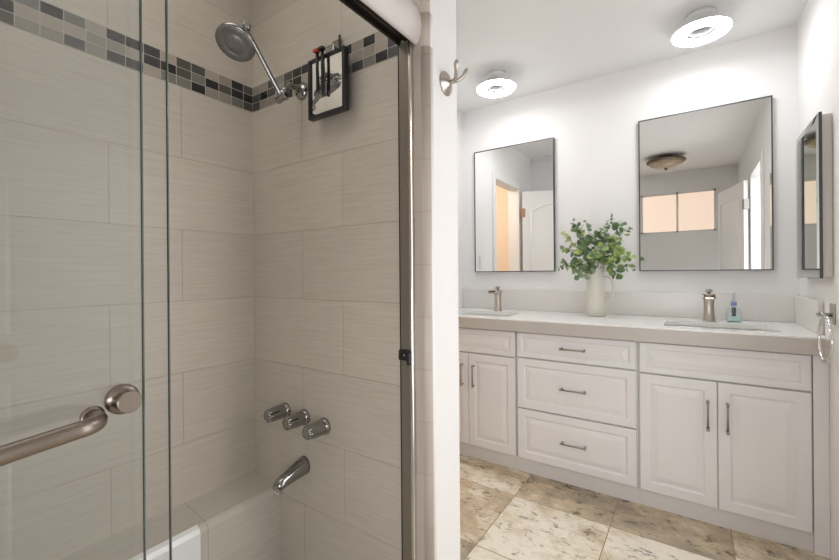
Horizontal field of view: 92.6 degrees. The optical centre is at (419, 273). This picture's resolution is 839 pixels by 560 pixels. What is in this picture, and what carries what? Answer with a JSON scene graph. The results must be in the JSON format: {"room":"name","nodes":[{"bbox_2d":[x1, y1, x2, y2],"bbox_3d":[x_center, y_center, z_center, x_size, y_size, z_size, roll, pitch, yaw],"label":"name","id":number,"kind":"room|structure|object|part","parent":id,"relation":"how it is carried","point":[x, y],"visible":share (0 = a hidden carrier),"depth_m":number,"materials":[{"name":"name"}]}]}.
{"room":"bathroom","nodes":[
{"label":"bathroom","id":0,"kind":"room"},
{"bbox_2d":[0,0,463,559],"bbox_3d":[-0.632,-0.049,1.823,0.102,2.437,3.340,0,0,34],"label":"wall","id":1,"kind":"structure","parent":0,"point":[71,314],"depth_m":1.27,"materials":[{"name":"tile"}]},
{"bbox_2d":[60,470,279,559],"bbox_3d":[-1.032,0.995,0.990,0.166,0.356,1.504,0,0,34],"label":"bathtub","id":2,"kind":"object","parent":1,"relation":"attached to","point":[239,519],"depth_m":1.39,"materials":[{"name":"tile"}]},
{"bbox_2d":[252,0,459,559],"bbox_3d":[-0.280,-0.051,1.484,0.865,2.437,0.172,0,0,34],"label":"wall","id":3,"kind":"structure","parent":0,"point":[326,190],"depth_m":1.34,"materials":[{"name":"tile"}]},
{"bbox_2d":[215,21,307,103],"bbox_3d":[-0.532,-0.695,1.368,0.137,0.209,0.301,0,0,34],"label":"shower fixture","id":4,"kind":"object","parent":3,"relation":"attached to","point":[235,41],"visible":1,"depth_m":1.30,"materials":[{"name":"silver metal"}]},
{"bbox_3d":[-0.510,-0.686,1.330,0.058,0.190,0.155,0,0,34],"label":"extension arm","id":5,"kind":"part","parent":4,"relation":"part of","materials":[{"name":"silver metal"}]},
{"bbox_2d":[263,402,290,422],"bbox_3d":[-0.539,0.526,1.509,0.059,0.059,0.086,0,0,34],"label":"handle","id":6,"kind":"object","parent":3,"relation":"attached to","point":[283,410],"visible":0.95,"depth_m":1.49,"materials":[{"name":"silver metal"}]},
{"bbox_2d":[273,455,309,494],"bbox_3d":[-0.461,0.719,1.431,0.058,0.088,0.131,0,0,34],"label":"tub spout","id":7,"kind":"object","parent":3,"relation":"attached to","point":[299,468],"visible":1,"depth_m":1.42,"materials":[{"name":"silver metal"}]},
{"bbox_2d":[274,490,282,494],"bbox_3d":[-0.489,0.749,1.390,0.031,0.028,0.033,0,0,34],"label":"outlet","id":8,"kind":"object","parent":7,"relation":"attached to","point":[277,492],"depth_m":1.38,"materials":[{"name":"silver metal"}]},
{"bbox_2d":[282,409,309,429],"bbox_3d":[-0.449,0.530,1.448,0.059,0.059,0.086,0,0,34],"label":"handle","id":9,"kind":"object","parent":3,"relation":"attached to","point":[292,421],"visible":1,"depth_m":1.43,"materials":[{"name":"silver metal"}]},
{"bbox_2d":[302,417,330,439],"bbox_3d":[-0.360,0.541,1.388,0.059,0.059,0.086,0,0,34],"label":"handle","id":10,"kind":"object","parent":3,"relation":"attached to","point":[316,429],"visible":1,"depth_m":1.37,"materials":[{"name":"silver metal"}]},
{"bbox_2d":[308,34,348,121],"bbox_3d":[-0.299,-0.669,1.357,0.174,0.278,0.053,0,0,34],"label":"mirror","id":11,"kind":"object","parent":3,"relation":"attached to","point":[335,100],"visible":1,"depth_m":1.33,"materials":[{"name":"black plastic"}]},
{"bbox_2d":[313,48,319,92],"bbox_3d":[-0.343,-0.679,1.345,0.022,0.143,0.018,0,0,34],"label":"razor","id":12,"kind":"object","parent":11,"relation":"hanging from","point":[316,51],"visible":1,"depth_m":1.34,"materials":[{"name":"black plastic"}]},
{"bbox_3d":[-0.341,-0.676,1.346,0.012,0.137,0.014,0,0,34],"label":"handle","id":13,"kind":"part","parent":12,"relation":"part of","materials":[{"name":"black plastic"}]},
{"bbox_2d":[318,45,325,93],"bbox_3d":[-0.323,-0.674,1.331,0.022,0.153,0.018,0,0,34],"label":"razor","id":14,"kind":"object","parent":11,"relation":"hanging from","point":[322,48],"visible":1,"depth_m":1.33,"materials":[{"name":"black plastic"}]},
{"bbox_3d":[-0.321,-0.671,1.332,0.012,0.147,0.014,0,0,34],"label":"handle","id":15,"kind":"part","parent":14,"relation":"part of","materials":[{"name":"black plastic"}]},
{"bbox_2d":[311,50,341,115],"bbox_3d":[-0.309,-0.632,1.341,0.152,0.183,0.004,0,0,34],"label":"mirror glass","id":16,"kind":"object","parent":11,"relation":"attached to","point":[329,103],"depth_m":1.33,"materials":[{"name":"silver metal"}]},
{"bbox_2d":[339,0,421,45],"bbox_3d":[-0.454,-0.752,0.586,0.089,0.158,1.504,0,0,34],"label":"door track","id":17,"kind":"object","parent":3,"relation":"attached to","point":[398,20],"visible":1,"depth_m":1.11,"materials":[{"name":"metal"}]},
{"bbox_2d":[0,0,145,559],"bbox_3d":[-0.618,0.123,0.284,0.065,1.643,0.771,0,0,34],"label":"sliding shower door","id":18,"kind":"structure","parent":17,"relation":"hanging from","point":[120,399],"depth_m":0.57,"materials":[{"name":"clear glass"}]},
{"bbox_3d":[-0.427,0.184,0.583,0.031,0.043,0.043,0,0,34],"label":"round knob","id":19,"kind":"part","parent":18,"relation":"part of","materials":[{"name":"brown metal"}]},
{"bbox_2d":[165,0,171,559],"bbox_3d":[-0.634,0.123,0.353,0.006,1.643,0.768,0,0,34],"label":"sliding shower door","id":20,"kind":"structure","parent":17,"relation":"hanging from","point":[166,1],"depth_m":0.67,"materials":[{"name":"clear glass"}]},
{"bbox_2d":[398,41,416,559],"bbox_3d":[-0.039,0.134,1.203,0.048,1.653,0.026,0,0,34],"label":"door jamb","id":21,"kind":"object","parent":3,"relation":"attached to","point":[405,50],"visible":0.95,"depth_m":1.20,"materials":[{"name":"metal"}]},
{"bbox_2d":[439,59,467,95],"bbox_3d":[0.107,-0.597,1.234,0.064,0.082,0.076,0,0,34],"label":"robe hook","id":22,"kind":"object","parent":3,"relation":"attached to","point":[446,82],"visible":1,"depth_m":1.23,"materials":[{"name":"silver metal"}]},
{"bbox_3d":[0.089,-0.593,1.247,0.019,0.074,0.074,0,0,34],"label":"plate","id":23,"kind":"part","parent":22,"relation":"part of","materials":[{"name":"silver metal"}]},
{"bbox_2d":[462,25,798,294],"bbox_3d":[1.184,-0.063,2.666,2.152,2.437,0.100,0,0,34],"label":"wall","id":24,"kind":"structure","parent":0,"point":[593,123],"depth_m":2.51,"materials":[{"name":"white paint"}]},
{"bbox_2d":[474,137,555,271],"bbox_3d":[0.681,-0.473,2.932,0.606,0.922,0.024,0,0,34],"label":"wall mirror","id":25,"kind":"object","parent":24,"relation":"attached to","point":[514,185],"visible":1,"depth_m":2.91,"materials":[{"name":"silver metal"}]},
{"bbox_2d":[463,289,798,322],"bbox_3d":[1.152,0.188,2.616,1.950,0.146,0.019,0,0,34],"label":"backsplash","id":26,"kind":"structure","parent":24,"relation":"attached to","point":[754,307],"depth_m":2.44,"materials":[{"name":"stone"}]},
{"bbox_2d":[638,95,773,270],"bbox_3d":[1.612,-0.477,2.297,0.624,0.922,0.024,0,0,34],"label":"wall mirror","id":27,"kind":"object","parent":24,"relation":"attached to","point":[706,174],"visible":1,"depth_m":2.27,"materials":[{"name":"silver metal"}]},
{"bbox_2d":[456,0,806,111],"bbox_3d":[0.205,-1.314,1.245,2.152,0.080,3.540,0,0,34],"label":"ceiling","id":28,"kind":"structure","parent":0,"point":[539,45],"depth_m":2.14,"materials":[{"name":"white paint"}]},
{"bbox_2d":[477,70,515,97],"bbox_3d":[0.490,-1.225,2.573,0.246,0.102,0.246,0,0,34],"label":"ceiling light","id":29,"kind":"object","parent":28,"relation":"attached to","point":[496,85],"visible":1,"depth_m":2.54,"materials":[{"name":"white plastic"}]},
{"bbox_3d":[0.490,-1.194,2.573,0.126,0.010,0.126,0,0,34],"label":"hub plate","id":30,"kind":"part","parent":29,"relation":"part of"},
{"bbox_2d":[672,6,731,46],"bbox_3d":[1.393,-1.232,1.985,0.246,0.102,0.246,0,0,34],"label":"ceiling light","id":31,"kind":"object","parent":28,"relation":"attached to","point":[702,26],"visible":1,"depth_m":1.96,"materials":[{"name":"white"}]},
{"bbox_3d":[1.393,-1.201,1.985,0.126,0.010,0.126,0,0,34],"label":"hub plate","id":32,"kind":"part","parent":31,"relation":"part of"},
{"bbox_2d":[460,454,830,559],"bbox_3d":[0.225,1.203,1.245,2.152,0.080,3.540,0,0,34],"label":"floor","id":33,"kind":"structure","parent":0,"point":[506,513],"depth_m":1.82,"materials":[{"name":"beige tile"}]},
{"bbox_2d":[459,327,517,469],"bbox_3d":[0.453,0.751,2.746,0.626,0.821,0.575,0,0,34],"label":"base cabinet","id":34,"kind":"object","parent":33,"relation":"on","point":[488,415],"visible":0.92,"depth_m":2.46,"materials":[{"name":"white paint"}]},
{"bbox_3d":[0.266,0.641,2.544,0.013,0.140,0.032,0,0,34],"label":"handle","id":35,"kind":"part","parent":34,"relation":"part of","materials":[{"name":"silver metal"}]},
{"bbox_3d":[0.188,0.792,2.630,0.306,0.577,0.020,0,0,34],"label":"door","id":36,"kind":"part","parent":34,"relation":"part of","materials":[{"name":"white paint"}]},
{"bbox_3d":[0.333,0.640,2.499,0.013,0.140,0.032,0,0,34],"label":"handle","id":37,"kind":"part","parent":34,"relation":"part of","materials":[{"name":"silver metal"}]},
{"bbox_3d":[0.322,1.123,2.550,0.626,0.080,0.006,0,0,34],"label":"rail","id":38,"kind":"part","parent":34,"relation":"part of","materials":[{"name":"white paint"}]},
{"bbox_3d":[0.443,0.790,2.456,0.306,0.577,0.020,0,0,34],"label":"door","id":39,"kind":"part","parent":34,"relation":"part of","materials":[{"name":"white paint"}]},
{"bbox_2d":[517,332,638,503],"bbox_3d":[0.974,0.747,2.391,0.633,0.821,0.575,0,0,34],"label":"base cabinet","id":40,"kind":"object","parent":33,"relation":"on","point":[578,397],"visible":0.98,"depth_m":2.16,"materials":[{"name":"white paint"}]},
{"bbox_3d":[0.825,0.635,2.163,0.135,0.013,0.032,0,0,34],"label":"handle","id":41,"kind":"part","parent":40,"relation":"part of","materials":[{"name":"silver metal"}]},
{"bbox_3d":[0.824,0.413,2.163,0.135,0.013,0.032,0,0,34],"label":"handle","id":42,"kind":"part","parent":40,"relation":"part of","materials":[{"name":"silver metal"}]},
{"bbox_3d":[0.828,0.930,2.163,0.135,0.013,0.032,0,0,34],"label":"handle","id":43,"kind":"part","parent":40,"relation":"part of","materials":[{"name":"silver metal"}]},
{"bbox_3d":[0.833,0.413,2.188,0.616,0.142,0.020,0,0,34],"label":"drawer","id":44,"kind":"part","parent":40,"relation":"part of","materials":[{"name":"white paint"}]},
{"bbox_3d":[0.835,0.635,2.188,0.616,0.288,0.020,0,0,34],"label":"drawer","id":45,"kind":"part","parent":40,"relation":"part of","materials":[{"name":"white paint"}]},
{"bbox_3d":[0.837,0.930,2.188,0.616,0.288,0.020,0,0,34],"label":"drawer","id":46,"kind":"part","parent":40,"relation":"part of","materials":[{"name":"white paint"}]},
{"bbox_3d":[0.843,1.118,2.195,0.633,0.080,0.006,0,0,34],"label":"rail","id":47,"kind":"part","parent":40,"relation":"part of","materials":[{"name":"white paint"}]},
{"bbox_2d":[638,341,829,557],"bbox_3d":[1.517,0.743,2.020,0.682,0.821,0.575,0,0,34],"label":"base cabinet","id":48,"kind":"object","parent":33,"relation":"on","point":[733,439],"visible":0.98,"depth_m":1.78,"materials":[{"name":"white paint"}]},
{"bbox_2d":[458,307,829,355],"bbox_3d":[0.993,0.299,2.382,1.950,0.073,0.587,0,0,34],"label":"countertop","id":49,"kind":"structure","parent":48,"relation":"on","point":[794,338],"depth_m":2.05,"materials":[{"name":"white stone"}]},
{"bbox_2d":[463,313,505,316],"bbox_3d":[0.427,0.364,2.707,0.490,0.142,0.340,0,0,34],"label":"sink","id":50,"kind":"object","parent":49,"relation":"in","point":[463,313],"visible":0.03,"depth_m":2.86,"materials":[{"name":"white ceramic"}]},
{"bbox_2d":[488,286,501,310],"bbox_3d":[0.537,0.178,2.838,0.060,0.176,0.148,0,0,34],"label":"faucet","id":51,"kind":"object","parent":49,"relation":"on","point":[497,293],"visible":1,"depth_m":2.85,"materials":[{"name":"silver metal"}]},
{"bbox_3d":[0.536,0.129,2.837,0.060,0.021,0.146,0,0,34],"label":"spout","id":52,"kind":"part","parent":51,"relation":"part of","materials":[{"name":"silver metal"}]},
{"bbox_2d":[586,267,614,316],"bbox_3d":[1.100,0.111,2.467,0.108,0.301,0.154,0,0,-27],"label":"pitcher","id":53,"kind":"object","parent":49,"relation":"on","point":[596,300],"visible":0.87,"depth_m":2.44,"materials":[{"name":"beige ceramic"}]},
{"bbox_2d":[555,214,636,280],"bbox_3d":[1.070,-0.126,2.449,0.463,0.456,0.252,0,0,34],"label":"bunch","id":54,"kind":"object","parent":53,"relation":"in","point":[613,247],"visible":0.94,"depth_m":2.41,"materials":[{"name":"green plant"}]},
{"bbox_3d":[1.155,0.093,2.439,0.059,0.159,0.013,0,0,34],"label":"handle","id":55,"kind":"part","parent":53,"relation":"part of","materials":[{"name":"beige ceramic"}]},
{"bbox_2d":[702,289,716,320],"bbox_3d":[1.550,0.170,2.146,0.060,0.176,0.148,0,0,34],"label":"faucet","id":56,"kind":"object","parent":49,"relation":"on","point":[708,299],"visible":1,"depth_m":2.16,"materials":[{"name":"silver metal"}]},
{"bbox_3d":[1.549,0.121,2.146,0.060,0.021,0.146,0,0,34],"label":"spout","id":57,"kind":"part","parent":56,"relation":"part of","materials":[{"name":"silver metal"}]},
{"bbox_2d":[666,325,774,331],"bbox_3d":[1.480,0.355,1.988,0.490,0.142,0.340,0,0,34],"label":"sink","id":58,"kind":"object","parent":49,"relation":"in","point":[666,325],"visible":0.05,"depth_m":2.10,"materials":[{"name":"white ceramic"}]},
{"bbox_2d":[726,291,740,321],"bbox_3d":[1.665,0.175,2.122,0.066,0.164,0.063,0,0,34],"label":"soap bottle","id":59,"kind":"object","parent":49,"relation":"on","point":[733,317],"visible":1,"depth_m":2.12,"materials":[{"name":"clear plastic"}]},
{"bbox_3d":[1.232,0.784,1.918,0.310,0.577,0.020,0,0,34],"label":"door","id":60,"kind":"part","parent":48,"relation":"part of","materials":[{"name":"white paint"}]},
{"bbox_3d":[1.315,0.648,1.829,0.013,0.137,0.032,0,0,34],"label":"handle","id":61,"kind":"part","parent":48,"relation":"part of","materials":[{"name":"silver metal"}]},
{"bbox_3d":[1.367,1.114,1.837,0.634,0.080,0.006,0,0,34],"label":"rail","id":62,"kind":"part","parent":48,"relation":"part of","materials":[{"name":"white paint"}]},
{"bbox_3d":[1.375,0.648,1.788,0.013,0.137,0.032,0,0,34],"label":"handle","id":63,"kind":"part","parent":48,"relation":"part of","materials":[{"name":"silver metal"}]},
{"bbox_3d":[1.490,0.782,1.742,0.310,0.577,0.020,0,0,34],"label":"door","id":64,"kind":"part","parent":48,"relation":"part of","materials":[{"name":"white paint"}]},
{"bbox_2d":[797,0,838,559],"bbox_3d":[1.034,-0.062,0.626,0.100,2.437,3.440,0,0,34],"label":"wall","id":65,"kind":"structure","parent":0,"point":[818,23],"depth_m":1.62,"materials":[{"name":"white paint"}]},
{"bbox_2d":[795,296,823,334],"bbox_3d":[1.813,0.185,1.872,0.019,0.141,0.464,0,0,34],"label":"side splash","id":66,"kind":"object","parent":65,"relation":"attached to","point":[806,309],"visible":0.87,"depth_m":1.82,"materials":[{"name":"stone"}]},
{"bbox_2d":[796,111,832,277],"bbox_3d":[1.707,-0.309,1.742,0.043,0.655,0.425,0,0,34],"label":"medicine cabinet","id":67,"kind":"object","parent":65,"relation":"attached to","point":[814,195],"visible":1,"depth_m":1.62,"materials":[{"name":"silver metal"}]},
{"bbox_3d":[1.690,-0.309,1.754,0.003,0.651,0.421,0,0,34],"label":"bevelled glass","id":68,"kind":"part","parent":67,"relation":"part of","materials":[{"name":"silver mirror"}]},
{"bbox_2d":[816,303,835,364],"bbox_3d":[1.553,0.232,1.512,0.046,0.227,0.197,0,0,34],"label":"towel ring","id":69,"kind":"object","parent":65,"relation":"attached to","point":[832,307],"visible":1,"depth_m":1.54,"materials":[{"name":"silver metal"}]},
{"bbox_3d":[1.569,0.163,1.544,0.038,0.016,0.127,0,0,34],"label":"post","id":70,"kind":"part","parent":69,"relation":"part of","materials":[{"name":"silver metal"}]},
{"bbox_3d":[1.609,0.157,1.562,0.008,0.080,0.050,0,0,34],"label":"wall plate","id":71,"kind":"part","parent":69,"relation":"part of","materials":[{"name":"silver metal"}]}
]}

